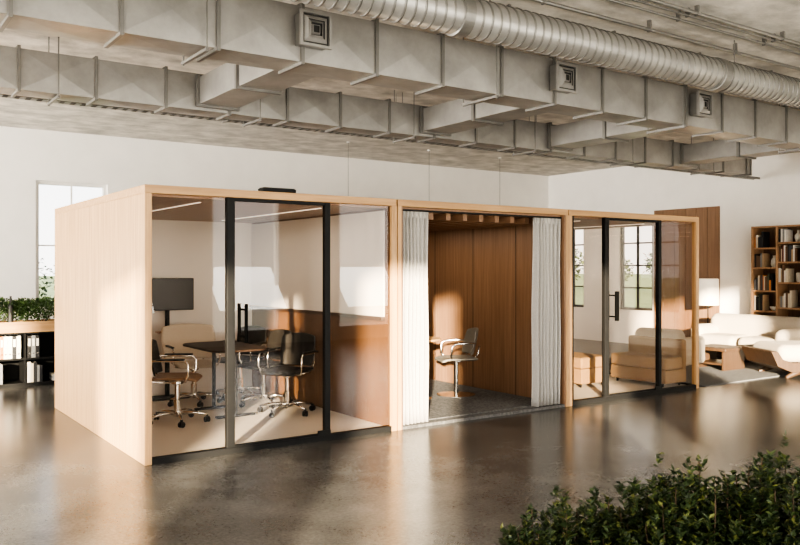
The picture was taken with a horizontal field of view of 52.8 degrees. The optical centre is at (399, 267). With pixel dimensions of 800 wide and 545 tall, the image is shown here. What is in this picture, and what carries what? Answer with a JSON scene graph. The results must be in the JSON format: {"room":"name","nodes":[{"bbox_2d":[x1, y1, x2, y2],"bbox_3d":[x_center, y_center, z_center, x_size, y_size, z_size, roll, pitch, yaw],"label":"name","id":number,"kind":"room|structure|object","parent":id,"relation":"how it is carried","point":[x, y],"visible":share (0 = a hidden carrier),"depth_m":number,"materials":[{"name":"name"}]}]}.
{"room":"open-plan office","nodes":[
{"label":"open-plan office","id":0,"kind":"room"},
{"bbox_2d":[0,126,548,320],"bbox_3d":[-5.464,-0.285,12.990,21.800,3.800,0.200,0,0,-35],"label":"wall","id":1,"kind":"structure","parent":0,"point":[27,156],"depth_m":14.08,"materials":[{"name":"paint"}]},
{"bbox_2d":[36,180,106,309],"bbox_3d":[-5.335,-0.360,13.067,1.100,2.050,0.070,0,0,-35],"label":"window","id":2,"kind":"structure","parent":1,"relation":"in","point":[103,186],"depth_m":12.75,"materials":[{"name":"white metal"}]},
{"bbox_2d":[0,338,799,544],"bbox_3d":[-0.801,1.715,6.305,22.200,0.200,16.500,0,0,-35],"label":"floor","id":3,"kind":"structure","parent":0,"point":[62,483],"depth_m":6.33,"materials":[{"name":"concrete"}]},
{"bbox_2d":[0,319,54,387],"bbox_3d":[-5.211,1.173,11.106,2.240,0.885,0.440,0,0,-35],"label":"base cabinet","id":4,"kind":"object","parent":3,"relation":"on","point":[14,370],"visible":0.32,"depth_m":11.11,"materials":[{"name":"black wood"}]},
{"bbox_2d":[0,336,2,358],"bbox_3d":[-5.408,1.074,10.888,0.040,0.300,0.262,0,0,-35],"label":"binder","id":5,"kind":"object","parent":4,"relation":"on","point":[1,337],"visible":1,"depth_m":10.78,"materials":[{"name":"paper"}]},
{"bbox_2d":[0,363,2,383],"bbox_3d":[-5.401,1.427,10.860,0.044,0.262,0.202,0,0,-35],"label":"book","id":6,"kind":"object","parent":4,"relation":"on","point":[1,365],"visible":1,"depth_m":10.78,"materials":[{"name":"paper"}]},
{"bbox_2d":[2,335,7,358],"bbox_3d":[-5.369,1.074,10.915,0.052,0.300,0.262,0,0,-35],"label":"binder","id":7,"kind":"object","parent":4,"relation":"on","point":[5,338],"visible":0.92,"depth_m":10.81,"materials":[{"name":"paper"}]},
{"bbox_2d":[7,335,11,358],"bbox_3d":[-5.325,1.074,10.946,0.052,0.300,0.262,0,0,-35],"label":"binder","id":8,"kind":"object","parent":4,"relation":"on","point":[8,336],"visible":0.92,"depth_m":10.84,"materials":[{"name":"paper"}]},
{"bbox_2d":[8,296,12,321],"bbox_3d":[-5.265,0.567,10.886,0.068,0.375,0.068,0,0,-35],"label":"bottle","id":9,"kind":"object","parent":4,"relation":"on","point":[10,316],"visible":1,"depth_m":10.86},
{"bbox_2d":[0,297,26,322],"bbox_3d":[-5.432,0.575,10.951,0.666,0.381,0.452,0,0,-35],"label":"shrub","id":10,"kind":"object","parent":4,"relation":"on","point":[17,307],"visible":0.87,"depth_m":10.96,"materials":[{"name":"green plant"}]},
{"bbox_2d":[12,335,15,358],"bbox_3d":[-5.281,1.074,10.977,0.052,0.300,0.262,0,0,-35],"label":"binder","id":11,"kind":"object","parent":4,"relation":"on","point":[13,336],"visible":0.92,"depth_m":10.87,"materials":[{"name":"paper"}]},
{"bbox_2d":[14,335,20,357],"bbox_3d":[-5.237,1.074,11.007,0.052,0.300,0.262,0,0,-35],"label":"binder","id":12,"kind":"object","parent":4,"relation":"on","point":[18,338],"visible":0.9,"depth_m":10.90,"materials":[{"name":"paper"}]},
{"bbox_2d":[0,331,54,334],"bbox_3d":[-5.209,0.887,11.103,2.176,0.025,0.406,0,0,-35],"label":"shelf","id":13,"kind":"object","parent":4,"relation":"attached to","point":[1,332],"depth_m":10.95,"materials":[{"name":"black wood"}]},
{"bbox_2d":[0,354,54,361],"bbox_3d":[-5.209,1.238,11.103,2.176,0.025,0.406,0,0,-35],"label":"shelf","id":14,"kind":"object","parent":4,"relation":"attached to","point":[23,358],"depth_m":11.03,"materials":[{"name":"wood"}]},
{"bbox_2d":[0,377,54,386],"bbox_3d":[-5.209,1.573,11.103,2.176,0.025,0.406,0,0,-35],"label":"shelf","id":15,"kind":"object","parent":4,"relation":"attached to","point":[7,381],"depth_m":11.05,"materials":[{"name":"wood"}]},
{"bbox_2d":[26,334,30,357],"bbox_3d":[-5.128,1.074,11.083,0.050,0.300,0.262,0,0,-35],"label":"binder","id":16,"kind":"object","parent":4,"relation":"on","point":[28,337],"visible":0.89,"depth_m":10.98,"materials":[{"name":"paper"}]},
{"bbox_2d":[26,361,30,381],"bbox_3d":[-5.115,1.420,11.059,0.043,0.276,0.202,0,0,-35],"label":"book","id":17,"kind":"object","parent":4,"relation":"on","point":[28,363],"visible":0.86,"depth_m":10.98,"materials":[{"name":"paper"}]},
{"bbox_2d":[31,362,33,381],"bbox_3d":[-5.083,1.432,11.082,0.034,0.254,0.202,0,0,-35],"label":"book","id":18,"kind":"object","parent":4,"relation":"on","point":[32,364],"visible":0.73,"depth_m":11.00,"materials":[{"name":"paper"}]},
{"bbox_2d":[31,334,34,357],"bbox_3d":[-5.086,1.074,11.113,0.050,0.300,0.262,0,0,-35],"label":"binder","id":19,"kind":"object","parent":4,"relation":"on","point":[32,336],"visible":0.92,"depth_m":11.01,"materials":[{"name":"paper"}]},
{"bbox_2d":[31,361,36,381],"bbox_3d":[-5.049,1.423,11.105,0.044,0.270,0.202,0,0,-35],"label":"book","id":20,"kind":"object","parent":4,"relation":"on","point":[34,362],"visible":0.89,"depth_m":11.02,"materials":[{"name":"paper"}]},
{"bbox_2d":[32,334,38,356],"bbox_3d":[-5.044,1.074,11.142,0.050,0.300,0.262,0,0,-35],"label":"binder","id":21,"kind":"object","parent":4,"relation":"on","point":[36,335],"visible":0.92,"depth_m":11.04,"materials":[{"name":"paper"}]},
{"bbox_2d":[18,296,54,321],"bbox_3d":[-4.995,0.570,11.262,0.660,0.374,0.460,0,0,-35],"label":"shrub","id":22,"kind":"object","parent":4,"relation":"on","point":[43,303],"visible":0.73,"depth_m":11.15,"materials":[{"name":"green plant"}]},
{"bbox_2d":[37,364,39,381],"bbox_3d":[-5.017,1.445,11.128,0.032,0.227,0.202,0,0,-35],"label":"book","id":23,"kind":"object","parent":4,"relation":"on","point":[38,365],"visible":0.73,"depth_m":11.05,"materials":[{"name":"paper"}]},
{"bbox_2d":[39,364,42,380],"bbox_3d":[-4.987,1.446,11.148,0.037,0.224,0.202,0,0,-35],"label":"book","id":24,"kind":"object","parent":4,"relation":"on","point":[41,365],"visible":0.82,"depth_m":11.07,"materials":[{"name":"paper"}]},
{"bbox_2d":[55,184,396,465],"bbox_3d":[-1.996,0.465,8.631,2.502,2.300,3.398,0,0,-35],"label":"pod","id":25,"kind":"object","parent":3,"relation":"on","point":[324,267],"visible":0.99,"depth_m":8.25,"materials":[{"name":"brown wood"}]},
{"bbox_2d":[152,310,188,400],"bbox_3d":[-2.820,0.935,9.811,0.480,1.300,0.300,0,0,-35],"label":"display stand","id":26,"kind":"object","parent":25,"relation":"on","point":[167,396],"visible":0.39,"depth_m":9.83,"materials":[{"name":"black metal"}]},
{"bbox_2d":[152,278,193,310],"bbox_3d":[-2.833,0.320,9.777,0.660,0.390,0.062,0,0,-35],"label":"display screen","id":27,"kind":"object","parent":26,"relation":"attached to","point":[167,293],"visible":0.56,"depth_m":9.79,"materials":[{"name":"black metal"}]},
{"bbox_2d":[152,339,209,427],"bbox_3d":[-2.272,1.155,8.254,0.647,0.857,0.639,0,0,-6],"label":"office chair","id":28,"kind":"object","parent":25,"relation":"on","point":[175,378],"visible":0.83,"depth_m":8.24,"materials":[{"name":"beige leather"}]},
{"bbox_2d":[161,323,222,406],"bbox_3d":[-2.410,1.125,9.414,0.652,0.917,0.653,0,0,-29],"label":"office chair","id":29,"kind":"object","parent":25,"relation":"on","point":[173,337],"visible":0.81,"depth_m":9.55,"materials":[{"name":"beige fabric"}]},
{"bbox_2d":[183,341,267,418],"bbox_3d":[-1.925,1.218,8.825,0.640,0.735,1.120,0,0,-35],"label":"meeting table","id":30,"kind":"object","parent":25,"relation":"on","point":[214,347],"visible":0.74,"depth_m":8.72,"materials":[{"name":"brown wood"}]},
{"bbox_2d":[216,326,267,400],"bbox_3d":[-1.974,1.155,9.886,0.639,0.857,0.647,0,0,26],"label":"office chair","id":31,"kind":"object","parent":25,"relation":"on","point":[256,334],"visible":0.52,"depth_m":10.00,"materials":[{"name":"black leather"}]},
{"bbox_2d":[237,329,292,407],"bbox_3d":[-1.593,1.155,9.340,0.639,0.857,0.647,0,0,44],"label":"office chair","id":32,"kind":"object","parent":25,"relation":"on","point":[275,336],"visible":0.69,"depth_m":9.39,"materials":[{"name":"black leather"}]},
{"bbox_2d":[258,187,295,192],"bbox_3d":[-1.122,-0.706,7.350,0.330,0.042,0.120,0,0,-35],"label":"control box","id":33,"kind":"object","parent":25,"relation":"on","point":[269,189],"visible":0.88,"depth_m":7.29,"materials":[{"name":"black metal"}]},
{"bbox_2d":[257,333,318,417],"bbox_3d":[-1.243,1.155,8.786,0.639,0.857,0.647,0,0,24],"label":"office chair","id":34,"kind":"object","parent":25,"relation":"on","point":[296,348],"visible":1,"depth_m":8.93,"materials":[{"name":"black leather"}]},
{"bbox_2d":[397,199,568,429],"bbox_3d":[0.018,0.465,10.068,2.426,2.300,3.345,0,0,-35],"label":"pod","id":35,"kind":"object","parent":3,"relation":"on","point":[480,255],"visible":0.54,"depth_m":10.19,"materials":[{"name":"brown wood"}]},
{"bbox_2d":[403,211,428,424],"bbox_3d":[0.137,0.503,8.203,0.367,2.156,0.086,0,0,-35],"label":"curtain","id":36,"kind":"object","parent":35,"relation":"hanging from","point":[415,224],"visible":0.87,"depth_m":8.20,"materials":[{"name":"fabric"}]},
{"bbox_2d":[428,379,530,419],"bbox_3d":[0.079,1.579,9.980,2.220,0.012,2.880,0,0,-35],"label":"rug","id":37,"kind":"object","parent":35,"relation":"on","point":[484,400],"visible":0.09,"depth_m":9.42,"materials":[{"name":"carpet"}]},
{"bbox_2d":[428,336,440,400],"bbox_3d":[0.173,1.208,9.680,0.640,0.730,0.640,0,0,-35],"label":"side table","id":38,"kind":"object","parent":37,"relation":"on","point":[431,339],"visible":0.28,"depth_m":9.58,"materials":[{"name":"brown wood"}]},
{"bbox_2d":[435,328,479,397],"bbox_3d":[0.716,1.159,10.000,0.522,0.829,0.565,0,0,-11],"label":"swivel chair","id":39,"kind":"object","parent":37,"relation":"on","point":[470,339],"visible":1,"depth_m":9.97,"materials":[{"name":"metal"}]},
{"bbox_2d":[531,218,560,406],"bbox_3d":[1.699,0.503,9.293,0.426,2.156,0.087,0,0,-35],"label":"curtain","id":40,"kind":"object","parent":35,"relation":"hanging from","point":[545,304],"visible":1,"depth_m":9.28,"materials":[{"name":"fabric"}]},
{"bbox_2d":[568,209,698,405],"bbox_3d":[2.061,0.465,11.455,2.502,2.300,3.409,0,0,-35],"label":"pod","id":41,"kind":"object","parent":3,"relation":"on","point":[610,389],"visible":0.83,"depth_m":10.34,"materials":[{"name":"brown wood"}]},
{"bbox_2d":[574,352,601,387],"bbox_3d":[2.434,1.385,11.001,0.550,0.400,0.630,0,0,-35],"label":"seat","id":42,"kind":"object","parent":41,"relation":"on","point":[587,367],"visible":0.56,"depth_m":10.69,"materials":[{"name":"beige fabric"}]},
{"bbox_2d":[574,352,601,368],"bbox_3d":[2.434,1.260,11.001,0.550,0.150,0.630,0,0,-35],"label":"cushion","id":43,"kind":"object","parent":42,"relation":"on","point":[581,360],"depth_m":10.70,"materials":[{"name":"beige fabric"}]},
{"bbox_2d":[611,335,685,386],"bbox_3d":[3.422,1.275,11.117,0.465,0.620,0.920,0,0,-35],"label":"seat","id":44,"kind":"object","parent":41,"relation":"on","point":[638,363],"visible":0.99,"depth_m":10.98,"materials":[{"name":"beige fabric"}]},
{"bbox_2d":[611,351,681,369],"bbox_3d":[3.386,1.275,11.092,0.375,0.160,0.920,0,0,-35],"label":"cushion","id":45,"kind":"object","parent":44,"relation":"on","point":[630,360],"depth_m":10.98,"materials":[{"name":"beige fabric"}]},
{"bbox_2d":[609,357,789,386],"bbox_3d":[4.832,1.608,13.235,3.730,0.014,2.980,0,0,-35],"label":"rug","id":46,"kind":"object","parent":3,"relation":"on","point":[709,375],"visible":0.31,"depth_m":12.11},
{"bbox_2d":[635,327,704,365],"bbox_3d":[4.186,1.261,12.527,0.820,0.680,0.850,0,0,-43],"label":"armchair","id":47,"kind":"object","parent":46,"relation":"on","point":[642,331],"visible":0.23,"depth_m":12.18,"materials":[{"name":"beige fabric"}]},
{"bbox_2d":[699,279,718,322],"bbox_3d":[5.808,0.901,15.183,0.400,1.400,0.400,0,0,-35],"label":"floor lamp","id":48,"kind":"object","parent":46,"relation":"on","point":[708,288],"visible":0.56,"depth_m":15.02,"materials":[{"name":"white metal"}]},
{"bbox_2d":[699,344,744,370],"bbox_3d":[5.102,1.426,12.874,0.640,0.350,0.640,0,0,-35],"label":"coffee table","id":49,"kind":"object","parent":46,"relation":"on","point":[733,357],"visible":0.63,"depth_m":12.69,"materials":[{"name":"brown wood"}]},
{"bbox_2d":[702,359,721,365],"bbox_3d":[5.102,1.506,12.874,0.540,0.030,0.460,0,0,-35],"label":"shelf","id":50,"kind":"object","parent":49,"relation":"attached to","point":[707,361],"depth_m":12.84,"materials":[{"name":"brown wood"}]},
{"bbox_2d":[691,313,799,359],"bbox_3d":[6.026,1.211,13.909,0.880,0.780,1.840,0,0,-35],"label":"sofa","id":51,"kind":"object","parent":46,"relation":"on","point":[723,328],"visible":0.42,"depth_m":13.89,"materials":[{"name":"white fabric"}]},
{"bbox_2d":[699,333,747,351],"bbox_3d":[5.690,1.311,14.181,0.640,0.300,0.810,0,0,-35],"label":"seat cushion","id":52,"kind":"object","parent":51,"relation":"on","point":[710,338],"depth_m":13.95,"materials":[{"name":"beige fabric"}]},
{"bbox_2d":[737,336,774,346],"bbox_3d":[6.165,1.311,13.500,0.640,0.300,0.810,0,0,-35],"label":"seat cushion","id":53,"kind":"object","parent":51,"relation":"on","point":[749,340],"depth_m":13.46,"materials":[{"name":"beige fabric"}]},
{"bbox_2d":[741,340,799,378],"bbox_3d":[6.194,1.194,12.161,1.714,0.856,0.900,0,0,-5],"label":"lounge chair","id":54,"kind":"object","parent":3,"relation":"on","point":[780,355],"visible":1,"depth_m":11.80,"materials":[{"name":"fabric"}]},
{"bbox_2d":[751,225,799,316],"bbox_3d":[6.866,0.435,14.007,0.350,2.360,1.412,0,0,-35],"label":"bookcase","id":55,"kind":"object","parent":3,"relation":"on","point":[781,287],"visible":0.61,"depth_m":14.26,"materials":[{"name":"brown wood"}]},
{"bbox_2d":[760,294,767,309],"bbox_3d":[6.518,0.615,14.419,0.189,0.283,0.042,0,0,-35],"label":"book","id":56,"kind":"object","parent":55,"relation":"on","point":[761,294],"visible":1,"depth_m":14.37,"materials":[{"name":"paper"}]},
{"bbox_2d":[761,232,768,247],"bbox_3d":[6.540,-0.506,14.405,0.209,0.285,0.029,0,0,-35],"label":"book","id":57,"kind":"object","parent":55,"relation":"on","point":[764,235],"visible":0.89,"depth_m":14.36,"materials":[{"name":"paper"}]},
{"bbox_2d":[762,295,768,309],"bbox_3d":[6.542,0.618,14.394,0.183,0.278,0.024,0,0,-35],"label":"book","id":58,"kind":"object","parent":55,"relation":"on","point":[765,298],"visible":1,"depth_m":14.36,"materials":[{"name":"paper"}]},
{"bbox_2d":[762,253,770,266],"bbox_3d":[6.561,-0.138,14.411,0.229,0.248,0.030,0,0,-35],"label":"book","id":59,"kind":"object","parent":55,"relation":"on","point":[766,257],"visible":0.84,"depth_m":14.38,"materials":[{"name":"paper"}]},
{"bbox_2d":[767,273,775,289],"bbox_3d":[6.611,0.247,14.320,0.221,0.299,0.036,0,0,-35],"label":"book","id":60,"kind":"object","parent":55,"relation":"on","point":[769,274],"visible":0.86,"depth_m":14.27,"materials":[{"name":"paper"}]},
{"bbox_2d":[771,275,775,289],"bbox_3d":[6.628,0.260,14.256,0.180,0.272,0.024,0,0,-35],"label":"book","id":61,"kind":"object","parent":55,"relation":"on","point":[773,277],"visible":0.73,"depth_m":14.22,"materials":[{"name":"paper"}]},
{"bbox_2d":[771,255,775,266],"bbox_3d":[6.648,-0.118,14.293,0.120,0.210,0.120,0,0,-35],"label":"vase","id":62,"kind":"object","parent":55,"relation":"on","point":[773,261],"visible":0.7,"depth_m":14.26,"materials":[{"name":"ceramic"}]},
{"bbox_2d":[778,229,780,241],"bbox_3d":[6.710,-0.569,14.134,0.183,0.232,0.032,0,0,-35],"label":"book","id":63,"kind":"object","parent":55,"relation":"on","point":[779,230],"visible":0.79,"depth_m":14.08,"materials":[{"name":"paper"}]},
{"bbox_2d":[778,268,781,281],"bbox_3d":[6.716,0.125,14.136,0.193,0.242,0.037,0,0,-35],"label":"book","id":64,"kind":"object","parent":55,"relation":"on","point":[779,269],"visible":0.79,"depth_m":14.08,"materials":[{"name":"paper"}]},
{"bbox_2d":[782,265,790,281],"bbox_3d":[6.769,0.097,14.102,0.229,0.299,0.031,0,0,-35],"label":"book","id":65,"kind":"object","parent":55,"relation":"on","point":[784,267],"visible":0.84,"depth_m":14.04,"materials":[{"name":"paper"}]},
{"bbox_2d":[785,247,787,260],"bbox_3d":[6.793,-0.243,14.042,0.193,0.259,0.038,0,0,-35],"label":"book","id":66,"kind":"object","parent":55,"relation":"on","point":[786,248],"visible":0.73,"depth_m":13.99,"materials":[{"name":"paper"}]},
{"bbox_2d":[784,230,792,241],"bbox_3d":[6.791,-0.560,14.066,0.218,0.213,0.033,0,0,-35],"label":"book","id":67,"kind":"object","parent":55,"relation":"on","point":[788,234],"visible":0.89,"depth_m":14.03,"materials":[{"name":"paper"}]},
{"bbox_2d":[786,269,793,281],"bbox_3d":[6.806,0.128,14.049,0.211,0.238,0.040,0,0,-35],"label":"book","id":68,"kind":"object","parent":55,"relation":"on","point":[789,272],"visible":0.89,"depth_m":14.01,"materials":[{"name":"paper"}]},
{"bbox_2d":[789,245,792,260],"bbox_3d":[6.837,-0.254,13.992,0.222,0.282,0.041,0,0,-35],"label":"book","id":69,"kind":"object","parent":55,"relation":"on","point":[790,246],"visible":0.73,"depth_m":13.93,"materials":[{"name":"paper"}]},
{"bbox_2d":[790,290,797,307],"bbox_3d":[6.849,0.537,13.998,0.223,0.298,0.026,0,0,-35],"label":"book","id":70,"kind":"object","parent":55,"relation":"on","point":[793,293],"visible":1,"depth_m":13.97,"materials":[{"name":"paper"}]},
{"bbox_2d":[793,245,799,260],"bbox_3d":[6.867,-0.254,13.934,0.193,0.282,0.030,0,0,-35],"label":"book","id":71,"kind":"object","parent":55,"relation":"on","point":[794,246],"visible":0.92,"depth_m":13.88,"materials":[{"name":"paper"}]},
{"bbox_2d":[794,230,799,241],"bbox_3d":[6.899,-0.553,13.934,0.130,0.200,0.130,0,0,-35],"label":"vase","id":72,"kind":"object","parent":55,"relation":"on","point":[797,235],"visible":1,"depth_m":13.90,"materials":[{"name":"ceramic"}]},
{"bbox_2d":[795,248,799,260],"bbox_3d":[6.901,-0.229,13.916,0.227,0.230,0.034,0,0,-35],"label":"book","id":73,"kind":"object","parent":55,"relation":"on","point":[797,250],"visible":0.95,"depth_m":13.86,"materials":[{"name":"paper"}]},
{"bbox_2d":[796,272,799,281],"bbox_3d":[6.906,0.162,13.924,0.100,0.170,0.100,0,0,-35],"label":"vase","id":74,"kind":"object","parent":55,"relation":"on","point":[797,273],"visible":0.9,"depth_m":13.89,"materials":[{"name":"ceramic"}]},
{"bbox_3d":[1.091,1.340,2.596,1.640,0.550,0.400,0,0,0],"label":"planter","id":75,"kind":"object","parent":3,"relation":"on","visible":0},
{"bbox_2d":[494,485,646,544],"bbox_3d":[0.553,0.911,2.591,0.529,0.417,0.400,0,0,-16],"label":"leafy shrub","id":76,"kind":"object","parent":75,"relation":"on","point":[561,533],"visible":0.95,"depth_m":2.56,"materials":[{"name":"green plant"}]},
{"bbox_2d":[594,452,777,544],"bbox_3d":[0.904,0.859,2.600,0.593,0.522,0.445,0,0,3],"label":"leafy shrub","id":77,"kind":"object","parent":75,"relation":"on","point":[671,519],"visible":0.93,"depth_m":2.52,"materials":[{"name":"green plant"}]},
{"bbox_2d":[697,429,799,544],"bbox_3d":[1.254,0.822,2.599,0.582,0.596,0.476,0,0,-22],"label":"leafy shrub","id":78,"kind":"object","parent":75,"relation":"on","point":[767,498],"visible":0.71,"depth_m":2.53,"materials":[{"name":"green plant"}]},
{"bbox_2d":[0,0,799,175],"bbox_3d":[-0.801,-2.285,6.305,22.200,0.200,16.500,0,0,-35],"label":"ceiling","id":79,"kind":"structure","parent":0,"point":[770,16],"depth_m":10.26,"materials":[{"name":"concrete"}]},
{"bbox_2d":[47,37,59,105],"bbox_3d":[-3.200,-1.857,7.436,0.024,0.655,0.442,0,0,-35],"label":"hanger","id":80,"kind":"object","parent":79,"relation":"hanging from","point":[57,97],"visible":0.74,"depth_m":7.26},
{"bbox_2d":[0,45,751,176],"bbox_3d":[-0.554,-1.768,9.282,15.613,0.409,0.344,0,0,-35],"label":"air duct","id":81,"kind":"object","parent":80,"relation":"hanging from","point":[23,72],"visible":0.73,"depth_m":8.69,"materials":[{"name":"metal"}]},
{"bbox_2d":[420,99,547,136],"bbox_3d":[1.005,-1.770,8.907,0.450,0.320,2.096,0,0,-35],"label":"duct","id":82,"kind":"object","parent":81,"relation":"attached to","point":[447,118],"visible":0.53,"depth_m":9.08,"materials":[{"name":"metal"}]},
{"bbox_2d":[181,0,208,65],"bbox_3d":[-1.453,-1.831,5.701,0.024,0.705,0.487,0,0,-35],"label":"hanger","id":83,"kind":"object","parent":79,"relation":"hanging from","point":[206,49],"visible":0.83,"depth_m":5.55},
{"bbox_2d":[0,0,799,150],"bbox_3d":[1.283,-1.742,7.610,16.713,0.459,0.389,0,0,-35],"label":"air duct","id":84,"kind":"object","parent":83,"relation":"hanging from","point":[253,33],"visible":0.84,"depth_m":6.45,"materials":[{"name":"metal"}]},
{"bbox_2d":[196,63,314,111],"bbox_3d":[-1.267,-1.770,7.322,0.450,0.320,2.096,0,0,-35],"label":"duct","id":85,"kind":"object","parent":84,"relation":"attached to","point":[229,86],"visible":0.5,"depth_m":7.46,"materials":[{"name":"metal"}]},
{"bbox_2d":[295,8,331,50],"bbox_3d":[-0.644,-1.755,5.957,0.260,0.260,0.124,0,0,-35],"label":"air diffuser","id":86,"kind":"object","parent":84,"relation":"attached to","point":[313,29],"visible":1,"depth_m":5.92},
{"bbox_2d":[550,61,577,93],"bbox_3d":[1.513,-1.755,7.462,0.260,0.260,0.124,0,0,-35],"label":"air diffuser","id":87,"kind":"object","parent":84,"relation":"attached to","point":[563,76],"visible":1,"depth_m":7.42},
{"bbox_2d":[547,119,671,150],"bbox_3d":[2.752,-1.770,10.125,0.450,0.320,2.096,0,0,-35],"label":"duct","id":88,"kind":"object","parent":84,"relation":"attached to","point":[587,132],"visible":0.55,"depth_m":10.32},
{"bbox_2d":[690,90,712,117],"bbox_3d":[3.244,-1.755,8.669,0.260,0.260,0.124,0,0,-35],"label":"air diffuser","id":89,"kind":"object","parent":84,"relation":"attached to","point":[701,103],"visible":1,"depth_m":8.62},
{"bbox_2d":[680,139,799,165],"bbox_3d":[5.114,-1.770,11.773,0.450,0.320,2.096,0,0,-35],"label":"duct","id":90,"kind":"object","parent":84,"relation":"attached to","point":[695,154],"visible":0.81,"depth_m":11.98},
{"bbox_2d":[242,99,261,126],"bbox_3d":[-1.576,-1.857,8.569,0.024,0.655,0.442,0,0,-35],"label":"hanger","id":91,"kind":"object","parent":79,"relation":"hanging from","point":[259,119],"visible":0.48,"depth_m":8.50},
{"bbox_2d":[0,92,759,179],"bbox_3d":[-0.338,-1.886,9.835,16.600,0.596,0.160,0,0,-35],"label":"cable tray","id":92,"kind":"object","parent":79,"relation":"hanging from","point":[1,95],"visible":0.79,"depth_m":9.37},
{"bbox_2d":[393,90,415,142],"bbox_3d":[0.048,-1.857,9.702,0.024,0.655,0.442,0,0,-35],"label":"hanger","id":93,"kind":"object","parent":79,"relation":"hanging from","point":[413,137],"visible":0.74,"depth_m":9.57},
{"bbox_2d":[461,37,498,106],"bbox_3d":[0.712,-1.831,7.212,0.024,0.705,0.487,0,0,-35],"label":"hanger","id":94,"kind":"object","parent":79,"relation":"hanging from","point":[496,96],"visible":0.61,"depth_m":7.11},
{"bbox_2d":[512,115,536,155],"bbox_3d":[1.672,-1.857,10.835,0.024,0.655,0.442,0,0,-35],"label":"hanger","id":95,"kind":"object","parent":79,"relation":"hanging from","point":[535,150],"visible":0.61,"depth_m":10.67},
{"bbox_2d":[290,0,799,108],"bbox_3d":[1.854,-1.923,6.780,16.700,0.523,0.306,0,0,-35],"label":"spiral duct","id":96,"kind":"object","parent":79,"relation":"hanging from","point":[489,21],"visible":1,"depth_m":6.32,"materials":[{"name":"metal"}]},
{"bbox_2d":[609,139,633,166],"bbox_3d":[3.296,-1.857,11.968,0.024,0.655,0.442,0,0,-35],"label":"hanger","id":97,"kind":"object","parent":79,"relation":"hanging from","point":[632,162],"visible":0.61,"depth_m":11.87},
{"bbox_2d":[530,0,799,70],"bbox_3d":[1.820,-2.132,6.829,16.700,0.104,0.036,0,0,-35],"label":"conduit","id":98,"kind":"object","parent":79,"relation":"attached to","point":[648,28],"visible":0.93,"depth_m":7.13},
{"bbox_2d":[646,77,685,133],"bbox_3d":[2.877,-1.831,8.722,0.024,0.705,0.487,0,0,-35],"label":"hanger","id":99,"kind":"object","parent":79,"relation":"hanging from","point":[683,126],"visible":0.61,"depth_m":8.64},
{"bbox_2d":[690,135,714,174],"bbox_3d":[4.920,-1.857,13.101,0.024,0.655,0.442,0,0,-35],"label":"hanger","id":100,"kind":"object","parent":79,"relation":"hanging from","point":[713,171],"visible":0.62,"depth_m":13.09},
{"bbox_2d":[606,0,799,54],"bbox_3d":[1.992,-2.142,6.583,16.700,0.086,0.036,0,0,-35],"label":"conduit","id":101,"kind":"object","parent":79,"relation":"attached to","point":[677,18],"visible":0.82,"depth_m":7.01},
{"bbox_2d":[632,0,799,48],"bbox_3d":[2.043,-2.148,6.510,16.700,0.074,0.036,0,0,-35],"label":"conduit","id":102,"kind":"object","parent":79,"relation":"attached to","point":[685,14],"visible":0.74,"depth_m":6.96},
{"bbox_2d":[647,0,799,45],"bbox_3d":[2.095,-2.142,6.436,16.700,0.084,0.036,0,0,-35],"label":"conduit","id":103,"kind":"object","parent":79,"relation":"attached to","point":[696,11],"visible":1,"depth_m":6.88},
{"bbox_2d":[778,104,799,153],"bbox_3d":[5.043,-1.831,10.233,0.024,0.705,0.487,0,0,-35],"label":"hanger","id":104,"kind":"object","parent":79,"relation":"hanging from","point":[779,151],"visible":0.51,"depth_m":10.32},
{"bbox_2d":[549,152,799,342],"bbox_3d":[8.163,-0.285,12.681,0.200,3.800,16.300,0,0,-35],"label":"wall","id":105,"kind":"structure","parent":0,"point":[773,199],"depth_m":16.30,"materials":[{"name":"paint"}]},
{"bbox_2d":[574,230,583,306],"bbox_3d":[4.021,-0.055,18.601,0.070,1.900,0.750,0,0,-35],"label":"window","id":106,"kind":"structure","parent":105,"relation":"in","point":[575,305],"depth_m":18.59,"materials":[{"name":"black metal"}]},
{"bbox_2d":[620,227,651,310],"bbox_3d":[5.060,-0.055,17.112,0.070,1.900,0.880,0,0,-35],"label":"window","id":107,"kind":"structure","parent":105,"relation":"in","point":[622,230],"depth_m":17.41,"materials":[{"name":"black metal"}]},
{"bbox_2d":[654,206,719,336],"bbox_3d":[5.688,0.215,16.022,0.033,2.800,1.493,0,0,-35],"label":"panelling","id":108,"kind":"object","parent":105,"relation":"attached to","point":[676,240],"visible":0.53,"depth_m":16.03,"materials":[{"name":"brown wood"}]},
{"label":"outside","id":109,"kind":"structure","parent":0,"visible":0},
{"bbox_2d":[39,274,651,307],"bbox_3d":[11.560,1.965,83.146,290.000,0.200,290.000,0,0,-35],"label":"lawn","id":110,"kind":"structure","parent":109,"point":[645,280],"depth_m":66.79,"materials":[{"name":"green plant"}]},
{"bbox_2d":[39,258,54,298],"bbox_3d":[-7.948,0.775,17.365,1.266,2.196,1.200,0,0,34],"label":"tree","id":111,"kind":"object","parent":110,"relation":"on","point":[44,276],"visible":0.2,"depth_m":17.44,"materials":[{"name":"green plant"}]},
{"bbox_2d":[575,249,583,280],"bbox_3d":[12.281,0.071,59.962,3.296,3.597,3.341,0,0,-35],"label":"tree","id":112,"kind":"object","parent":110,"relation":"on","point":[580,254],"visible":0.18,"depth_m":59.61,"materials":[{"name":"green plant"}]},
{"bbox_2d":[625,260,635,280],"bbox_3d":[15.902,0.388,59.760,3.099,2.967,2.988,0,0,-35],"label":"tree","id":113,"kind":"object","parent":110,"relation":"on","point":[626,261],"visible":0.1,"depth_m":59.20,"materials":[{"name":"green plant"}]},
{"bbox_2d":[642,253,651,276],"bbox_3d":[19.421,0.082,59.500,3.263,3.576,3.318,0,0,-35],"label":"tree","id":114,"kind":"object","parent":110,"relation":"on","point":[650,254],"visible":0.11,"depth_m":59.92,"materials":[{"name":"green plant"}]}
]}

